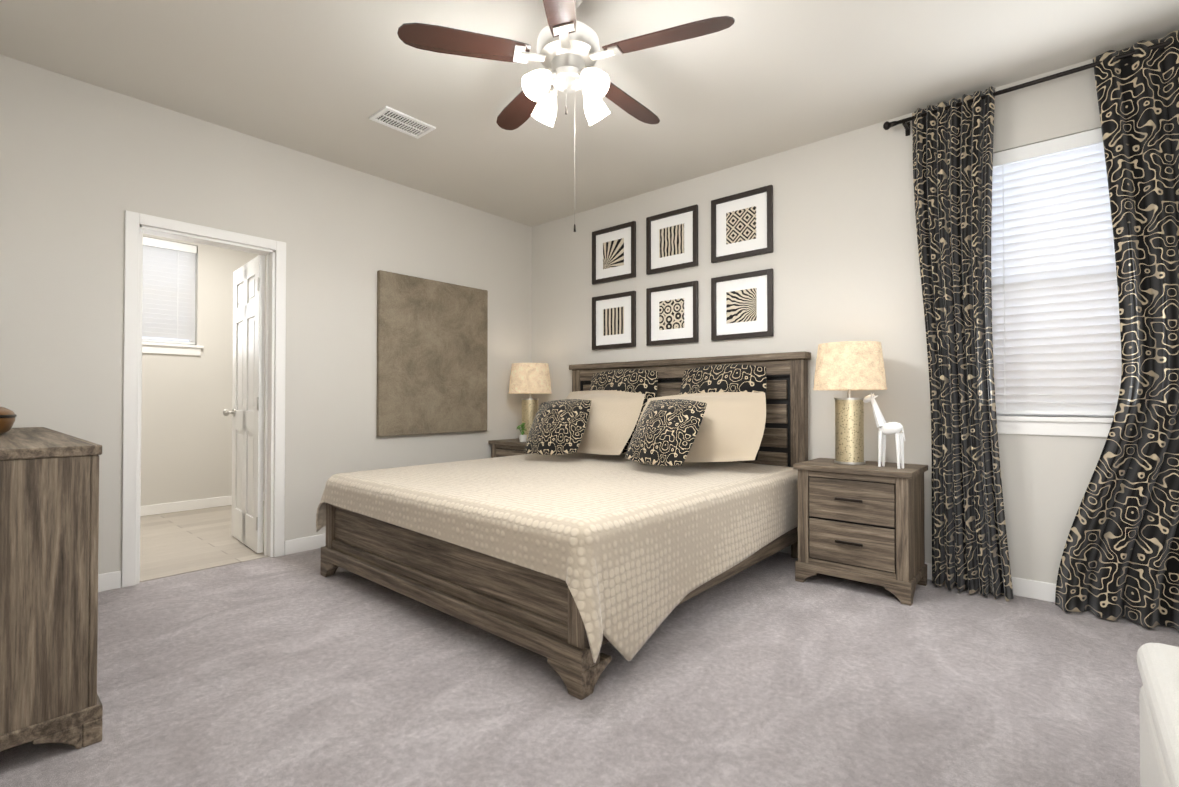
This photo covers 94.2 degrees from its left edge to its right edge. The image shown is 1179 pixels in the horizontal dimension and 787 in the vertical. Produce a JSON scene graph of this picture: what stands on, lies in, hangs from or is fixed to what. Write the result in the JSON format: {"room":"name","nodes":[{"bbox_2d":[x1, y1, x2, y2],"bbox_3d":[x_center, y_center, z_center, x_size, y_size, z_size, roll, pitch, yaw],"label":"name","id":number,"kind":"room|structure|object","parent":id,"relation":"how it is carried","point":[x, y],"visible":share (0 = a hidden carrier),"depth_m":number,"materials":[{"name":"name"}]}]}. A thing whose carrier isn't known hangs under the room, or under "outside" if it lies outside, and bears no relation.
{"room":"bedroom","nodes":[
{"label":"bedroom","id":0,"kind":"room"},
{"bbox_2d":[141,233,265,505],"bbox_3d":[-3.950,-0.275,5.009,0.120,2.740,2.840,-1,-1,41],"label":"wall","id":1,"kind":"structure","parent":0,"point":[186,439],"depth_m":5.20,"materials":[{"name":"paint"}]},
{"bbox_2d":[142,237,203,355],"bbox_3d":[-3.985,-0.883,4.947,0.147,1.045,0.820,-1,-1,41],"label":"bathroom window","id":2,"kind":"structure","parent":1,"relation":"in","point":[168,300],"depth_m":5.05,"materials":[{"name":"white plastic"}]},
{"bbox_2d":[140,492,263,515],"bbox_3d":[-3.938,1.044,4.905,0.013,0.091,2.720,-1,-1,41],"label":"baseboard","id":3,"kind":"structure","parent":1,"relation":"attached to","point":[154,509],"depth_m":5.09,"materials":[{"name":"white wood"}]},
{"bbox_2d":[140,501,268,581],"bbox_3d":[-3.105,1.114,4.182,2.220,0.064,2.720,-1,-1,41],"label":"floor","id":4,"kind":"structure","parent":0,"point":[177,543],"depth_m":3.94,"materials":[{"name":"beige tile"}]},
{"bbox_2d":[0,55,531,573],"bbox_3d":[-1.895,-0.287,3.944,0.120,2.740,3.920,-1,-1,41],"label":"wall","id":5,"kind":"structure","parent":0,"point":[84,167],"depth_m":3.42,"materials":[{"name":"paint"}]},
{"bbox_2d":[98,571,120,591],"bbox_3d":[-2.848,1.022,2.727,0.013,0.095,0.795,-1,-1,41],"label":"baseboard","id":6,"kind":"structure","parent":5,"relation":"attached to","point":[111,580],"depth_m":2.99,"materials":[{"name":"white wood"}]},
{"bbox_2d":[121,210,285,587],"bbox_3d":[-2.364,0.031,3.400,0.152,2.092,0.834,-1,-1,41],"label":"door frame","id":7,"kind":"structure","parent":5,"relation":"attached to","point":[274,459],"depth_m":3.28,"materials":[{"name":"white wood"}]},
{"bbox_2d":[223,255,264,552],"bbox_3d":[-2.437,0.071,3.942,0.708,2.000,0.179,-1,-1,41],"label":"door","id":8,"kind":"structure","parent":5,"relation":"in","point":[247,412],"depth_m":3.85,"materials":[{"name":"painted wood"},{"name":"brushed nickel"}]},
{"bbox_2d":[284,533,325,554],"bbox_3d":[-1.306,1.042,4.507,0.013,0.095,2.235,-1,-1,41],"label":"baseboard","id":9,"kind":"structure","parent":5,"relation":"attached to","point":[297,545],"depth_m":3.75,"materials":[{"name":"white wood"}]},
{"bbox_2d":[377,270,487,436],"bbox_3d":[-1.266,-0.300,4.543,0.040,1.260,1.030,-1,-1,41],"label":"canvas art","id":10,"kind":"object","parent":5,"relation":"attached to","point":[432,355],"visible":1,"depth_m":4.47},
{"bbox_2d":[0,548,1178,786],"bbox_3d":[0.153,1.093,2.154,5.540,0.060,4.160,-1,-1,41],"label":"floor carpet","id":11,"kind":"object","parent":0,"point":[294,670],"visible":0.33,"depth_m":1.93,"materials":[{"name":"grey carpet"}]},
{"bbox_2d":[0,427,102,750],"bbox_3d":[-2.286,0.612,2.051,1.715,0.900,0.513,-1,-1,41],"label":"dresser","id":12,"kind":"object","parent":11,"relation":"on","point":[49,513],"visible":1,"depth_m":1.59,"materials":[{"name":"brown wood"}]},
{"bbox_2d":[0,407,16,434],"bbox_3d":[-2.300,0.093,2.067,0.314,0.134,0.195,-1,-1,41],"label":"bowl","id":13,"kind":"object","parent":12,"relation":"on","point":[7,418],"visible":1,"depth_m":2.06,"materials":[{"name":"brown wood"}]},
{"bbox_2d":[488,438,530,457],"bbox_3d":[-0.559,0.759,4.933,0.556,0.670,0.458,-1,-1,41],"label":"nightstand","id":14,"kind":"object","parent":11,"relation":"on","point":[506,447],"visible":0.06,"depth_m":4.83,"materials":[{"name":"brown wood"}]},
{"bbox_2d":[517,423,526,441],"bbox_3d":[-0.587,0.338,4.781,0.091,0.165,0.098,-1,-1,41],"label":"plant","id":15,"kind":"object","parent":14,"relation":"on","point":[522,437],"visible":1,"depth_m":4.76,"materials":[{"name":"green plant"}]},
{"bbox_2d":[508,363,551,440],"bbox_3d":[-0.535,0.077,4.945,0.388,0.690,0.388,-1,-1,41],"label":"lamp","id":16,"kind":"object","parent":14,"relation":"on","point":[529,378],"visible":0.9,"depth_m":4.82,"materials":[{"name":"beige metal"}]},
{"bbox_2d":[316,351,810,699],"bbox_3d":[-0.072,0.402,3.417,2.218,1.350,2.295,-1,-1,41],"label":"bed","id":17,"kind":"object","parent":11,"relation":"on","point":[624,509],"visible":0.98,"depth_m":2.75,"materials":[{"name":"beige fabric"}]},
{"bbox_2d":[793,458,927,605],"bbox_3d":[1.538,0.739,3.116,0.596,0.670,0.458,-1,-1,41],"label":"nightstand","id":18,"kind":"object","parent":11,"relation":"on","point":[864,523],"visible":1,"depth_m":2.95,"materials":[{"name":"brown wood"}]},
{"bbox_2d":[813,341,886,464],"bbox_3d":[1.505,0.057,3.177,0.388,0.690,0.388,-1,-1,41],"label":"lamp","id":19,"kind":"object","parent":18,"relation":"on","point":[848,366],"visible":0.98,"depth_m":3.09,"materials":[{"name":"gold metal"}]},
{"bbox_2d":[863,393,905,468],"bbox_3d":[1.612,0.198,3.004,0.060,0.405,0.243,0,-1,-30],"label":"giraffe figurine","id":20,"kind":"object","parent":18,"relation":"on","point":[891,428],"visible":1,"depth_m":2.99,"materials":[{"name":"white ceramic"}]},
{"bbox_2d":[1137,643,1178,786],"bbox_3d":[1.435,0.819,0.693,0.993,0.455,0.913,-1,-1,41],"label":"ottoman","id":21,"kind":"object","parent":11,"relation":"on","point":[1158,665],"visible":1,"depth_m":1.14,"materials":[{"name":"white fabric"}]},
{"bbox_2d":[0,0,1178,226],"bbox_3d":[-0.697,-1.719,2.923,7.790,0.100,4.160,-1,-1,41],"label":"ceiling","id":22,"kind":"structure","parent":0,"point":[328,78],"depth_m":2.83,"materials":[{"name":"paint"}]},
{"bbox_2d":[369,106,435,138],"bbox_3d":[-1.144,-1.657,3.361,0.200,0.012,0.330,-1,-1,41],"label":"ceiling vent","id":23,"kind":"object","parent":22,"relation":"in","point":[392,118],"visible":0.98,"depth_m":3.35,"materials":[{"name":"white metal"}]},
{"bbox_2d":[397,0,734,231],"bbox_3d":[-0.057,-1.165,2.328,1.286,1.019,1.240,-1,-1,41],"label":"ceiling fan","id":24,"kind":"object","parent":22,"relation":"hanging from","point":[568,54],"visible":1,"depth_m":2.20,"materials":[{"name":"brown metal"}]},
{"bbox_2d":[532,38,1160,583],"bbox_3d":[1.476,-0.290,3.697,5.540,2.740,0.120,-1,-1,41],"label":"wall","id":25,"kind":"structure","parent":0,"point":[842,260],"depth_m":3.49,"materials":[{"name":"paint"}]},
{"bbox_2d":[592,221,635,284],"bbox_3d":[0.204,-1.198,4.705,0.465,0.465,0.028,-1,-1,41],"label":"picture frame","id":26,"kind":"object","parent":25,"relation":"attached to","point":[613,253],"visible":0.98,"depth_m":4.70,"materials":[{"name":"black"}]},
{"bbox_2d":[592,291,635,349],"bbox_3d":[0.204,-0.619,4.699,0.465,0.465,0.028,-1,-1,41],"label":"picture frame","id":27,"kind":"object","parent":25,"relation":"attached to","point":[613,321],"visible":0.98,"depth_m":4.69,"materials":[{"name":"black"}]},
{"bbox_2d":[646,204,697,274],"bbox_3d":[0.646,-1.203,4.322,0.465,0.465,0.028,-1,-1,41],"label":"picture frame","id":28,"kind":"object","parent":25,"relation":"attached to","point":[671,240],"visible":1,"depth_m":4.32,"materials":[{"name":"black"}]},
{"bbox_2d":[646,281,698,345],"bbox_3d":[0.646,-0.623,4.316,0.465,0.465,0.028,-1,-1,41],"label":"picture frame","id":29,"kind":"object","parent":25,"relation":"attached to","point":[672,314],"visible":1,"depth_m":4.31,"materials":[{"name":"black"}]},
{"bbox_2d":[711,185,772,262],"bbox_3d":[1.088,-1.207,3.939,0.465,0.465,0.028,-1,-1,41],"label":"picture frame","id":30,"kind":"object","parent":25,"relation":"attached to","point":[741,224],"visible":1,"depth_m":3.93,"materials":[{"name":"black"}]},
{"bbox_2d":[711,268,773,340],"bbox_3d":[1.088,-0.627,3.933,0.465,0.465,0.028,-1,-1,41],"label":"picture frame","id":31,"kind":"object","parent":25,"relation":"attached to","point":[741,305],"visible":0.98,"depth_m":3.92,"materials":[{"name":"black"}]},
{"bbox_2d":[779,545,1055,602],"bbox_3d":[1.432,1.032,3.632,5.300,0.095,0.013,-1,-1,41],"label":"baseboard","id":32,"kind":"structure","parent":25,"relation":"attached to","point":[1038,590],"depth_m":2.87,"materials":[{"name":"white wood"}]},
{"bbox_2d":[883,30,1178,630],"bbox_3d":[2.548,-0.286,2.559,2.109,2.683,0.192,-1,-1,41],"label":"curtains","id":33,"kind":"object","parent":25,"relation":"attached to","point":[1120,557],"visible":1,"depth_m":2.62,"materials":[{"name":"black fabric"}]},
{"bbox_2d":[996,414,1113,436],"bbox_3d":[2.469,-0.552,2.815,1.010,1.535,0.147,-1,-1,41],"label":"window sill","id":34,"kind":"structure","parent":25,"relation":"in","point":[1076,425],"depth_m":2.81,"materials":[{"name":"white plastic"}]},
{"bbox_2d":[991,128,1121,414],"bbox_3d":[2.465,-0.604,2.811,0.900,1.424,0.060,-1,-1,41],"label":"window blinds","id":35,"kind":"object","parent":25,"relation":"attached to","point":[1056,335],"visible":0.58,"depth_m":2.85,"materials":[{"name":"white plastic"}]},
{"label":"outside","id":36,"kind":"structure","parent":0,"visible":0},
{"bbox_2d":[142,337,188,341],"bbox_3d":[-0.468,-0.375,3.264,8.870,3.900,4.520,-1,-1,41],"label":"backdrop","id":37,"kind":"structure","parent":36,"point":[164,339],"depth_m":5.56,"materials":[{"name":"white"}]}
]}

